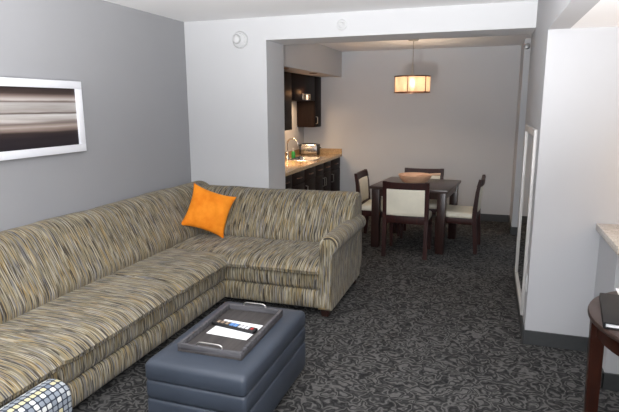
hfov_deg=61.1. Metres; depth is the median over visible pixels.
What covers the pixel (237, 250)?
seat cushion
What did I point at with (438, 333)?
floor
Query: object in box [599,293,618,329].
leather folder
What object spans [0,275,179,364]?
seat cushion
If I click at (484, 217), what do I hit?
baseboard
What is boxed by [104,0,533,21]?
ceiling
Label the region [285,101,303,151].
wall
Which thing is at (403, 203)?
dining chair
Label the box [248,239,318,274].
seat cushion
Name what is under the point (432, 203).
dining chair
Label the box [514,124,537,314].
wall mirror
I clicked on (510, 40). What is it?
ceiling
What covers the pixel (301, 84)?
upper cabinet
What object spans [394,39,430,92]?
pendant lamp
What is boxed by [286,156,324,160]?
sink
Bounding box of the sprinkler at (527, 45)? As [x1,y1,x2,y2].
[524,43,530,48]
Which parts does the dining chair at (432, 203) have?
leg, post, rail, seat frame, seat, post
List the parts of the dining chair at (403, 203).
post, leg, panel, rail, seat frame, post, leg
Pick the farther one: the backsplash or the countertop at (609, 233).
the backsplash
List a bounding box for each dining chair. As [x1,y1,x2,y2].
[354,169,399,235]
[381,181,431,259]
[400,168,443,238]
[434,175,485,253]
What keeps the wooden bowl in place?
on the dining table at (440, 189)
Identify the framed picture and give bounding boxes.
[0,77,86,160]
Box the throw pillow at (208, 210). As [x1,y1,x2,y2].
[181,183,235,237]
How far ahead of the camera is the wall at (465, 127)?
7.32 m
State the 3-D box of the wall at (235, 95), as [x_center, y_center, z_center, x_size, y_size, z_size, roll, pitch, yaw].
[0.357,-0.609,4.999,3.160,2.500,0.443,3,11,18]
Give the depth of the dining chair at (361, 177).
6.33 m
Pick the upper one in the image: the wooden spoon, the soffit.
the soffit
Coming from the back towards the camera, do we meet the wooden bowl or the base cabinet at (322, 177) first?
the base cabinet at (322, 177)
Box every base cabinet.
[285,174,291,188]
[292,170,304,189]
[304,166,315,189]
[314,160,330,190]
[331,157,339,190]
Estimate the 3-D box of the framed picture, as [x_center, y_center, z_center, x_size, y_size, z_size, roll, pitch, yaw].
[-1.912,-0.518,3.134,0.038,0.500,1.524,3,11,18]
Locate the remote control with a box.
[212,319,257,333]
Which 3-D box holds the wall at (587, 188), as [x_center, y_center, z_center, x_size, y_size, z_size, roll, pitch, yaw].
[2.802,-0.224,2.950,2.564,2.500,0.120,3,11,18]
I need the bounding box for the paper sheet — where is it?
[207,319,262,339]
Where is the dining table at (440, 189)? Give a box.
[369,177,460,254]
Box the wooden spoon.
[416,173,440,175]
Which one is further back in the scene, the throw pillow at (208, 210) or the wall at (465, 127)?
the wall at (465, 127)
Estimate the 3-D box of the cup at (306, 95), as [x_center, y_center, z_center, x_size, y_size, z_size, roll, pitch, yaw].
[-0.038,-1.454,6.975,0.107,0.085,0.094,3,11,18]
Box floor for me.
[72,216,618,411]
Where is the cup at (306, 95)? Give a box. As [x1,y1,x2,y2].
[302,94,309,99]
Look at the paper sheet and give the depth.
2.75 m
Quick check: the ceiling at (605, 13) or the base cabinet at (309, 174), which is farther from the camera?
the base cabinet at (309, 174)
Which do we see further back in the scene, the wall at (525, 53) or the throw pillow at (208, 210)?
the wall at (525, 53)
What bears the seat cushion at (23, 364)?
on the sectional sofa
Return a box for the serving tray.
[178,302,282,360]
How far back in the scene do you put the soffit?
6.42 m
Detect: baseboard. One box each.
[432,214,517,234]
[513,266,588,351]
[587,338,618,390]
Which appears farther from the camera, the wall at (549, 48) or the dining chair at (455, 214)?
the dining chair at (455, 214)
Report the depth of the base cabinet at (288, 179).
5.82 m
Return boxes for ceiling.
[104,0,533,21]
[321,34,531,51]
[570,0,618,28]
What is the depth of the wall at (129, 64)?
4.05 m
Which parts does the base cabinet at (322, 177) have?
door, drawer, door, drawer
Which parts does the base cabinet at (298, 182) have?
door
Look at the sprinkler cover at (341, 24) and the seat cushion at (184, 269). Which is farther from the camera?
the sprinkler cover at (341, 24)
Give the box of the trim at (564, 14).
[548,0,599,29]
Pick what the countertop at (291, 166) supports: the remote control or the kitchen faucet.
the kitchen faucet
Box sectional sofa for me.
[0,181,365,407]
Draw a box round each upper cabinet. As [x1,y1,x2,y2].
[284,72,291,130]
[291,73,314,100]
[297,77,320,126]
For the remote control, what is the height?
0.020 m
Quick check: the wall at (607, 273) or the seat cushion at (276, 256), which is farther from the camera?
the seat cushion at (276, 256)
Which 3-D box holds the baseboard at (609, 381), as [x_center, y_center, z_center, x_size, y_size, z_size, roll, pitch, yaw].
[2.453,0.995,2.972,1.502,0.100,0.479,3,11,18]
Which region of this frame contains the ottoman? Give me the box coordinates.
[145,302,304,411]
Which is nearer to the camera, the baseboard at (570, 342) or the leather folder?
the leather folder
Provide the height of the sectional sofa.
0.871 m
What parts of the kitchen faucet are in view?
spout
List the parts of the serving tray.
panel, handle, panel, handle, panel, panel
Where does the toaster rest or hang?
on the countertop at (291, 166)
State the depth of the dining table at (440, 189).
5.90 m
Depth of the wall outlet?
3.56 m
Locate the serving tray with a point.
(198, 341)
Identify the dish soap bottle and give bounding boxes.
[291,148,294,157]
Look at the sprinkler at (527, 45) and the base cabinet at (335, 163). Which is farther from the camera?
the base cabinet at (335, 163)
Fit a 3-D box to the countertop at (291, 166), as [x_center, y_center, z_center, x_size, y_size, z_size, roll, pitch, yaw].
[-0.192,-0.554,6.763,0.600,0.040,2.469,3,11,18]
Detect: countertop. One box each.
[285,153,341,175]
[596,223,618,254]
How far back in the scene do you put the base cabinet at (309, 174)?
6.51 m
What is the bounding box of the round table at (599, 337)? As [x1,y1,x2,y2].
[583,291,618,411]
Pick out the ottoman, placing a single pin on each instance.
(177, 381)
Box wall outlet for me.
[525,273,527,291]
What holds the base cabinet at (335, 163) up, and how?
on the floor
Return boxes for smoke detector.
[232,31,247,48]
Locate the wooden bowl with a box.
[398,172,431,182]
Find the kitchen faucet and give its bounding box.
[285,138,298,158]
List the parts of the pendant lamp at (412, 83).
lamp shade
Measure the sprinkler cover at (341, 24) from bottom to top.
0.092 m
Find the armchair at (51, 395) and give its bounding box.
[0,379,72,411]
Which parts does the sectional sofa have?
backrest, backrest, armrest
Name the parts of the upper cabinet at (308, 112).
door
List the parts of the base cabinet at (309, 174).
drawer, door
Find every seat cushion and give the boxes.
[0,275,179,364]
[0,339,62,405]
[111,248,227,293]
[172,233,275,267]
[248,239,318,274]
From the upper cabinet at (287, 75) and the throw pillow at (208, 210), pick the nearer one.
the throw pillow at (208, 210)
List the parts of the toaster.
panel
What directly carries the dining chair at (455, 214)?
on the floor
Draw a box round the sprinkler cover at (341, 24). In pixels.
[337,19,346,29]
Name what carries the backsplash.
attached to the wall at (296, 132)
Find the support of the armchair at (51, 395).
on the floor
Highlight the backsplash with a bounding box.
[285,148,341,157]
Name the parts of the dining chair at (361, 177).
post, rail, panel, post, seat frame, seat, leg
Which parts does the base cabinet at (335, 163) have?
drawer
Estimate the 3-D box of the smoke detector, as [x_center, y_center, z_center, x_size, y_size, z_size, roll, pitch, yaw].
[-0.658,-1.552,4.889,0.156,0.156,0.069,3,11,18]
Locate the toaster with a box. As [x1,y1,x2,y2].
[299,143,320,154]
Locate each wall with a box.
[0,0,190,231]
[184,0,537,188]
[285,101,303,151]
[304,45,520,214]
[510,38,530,226]
[515,0,569,331]
[544,26,618,336]
[594,235,618,373]
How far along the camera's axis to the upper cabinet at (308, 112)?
7.57 m
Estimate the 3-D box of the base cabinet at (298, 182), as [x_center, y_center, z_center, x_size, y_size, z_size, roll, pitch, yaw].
[-0.381,-0.008,6.273,0.607,0.845,0.427,3,11,18]
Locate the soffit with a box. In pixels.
[284,44,341,76]
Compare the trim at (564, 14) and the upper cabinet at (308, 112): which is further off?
the upper cabinet at (308, 112)
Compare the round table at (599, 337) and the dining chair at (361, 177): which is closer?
the round table at (599, 337)
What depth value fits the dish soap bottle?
7.22 m

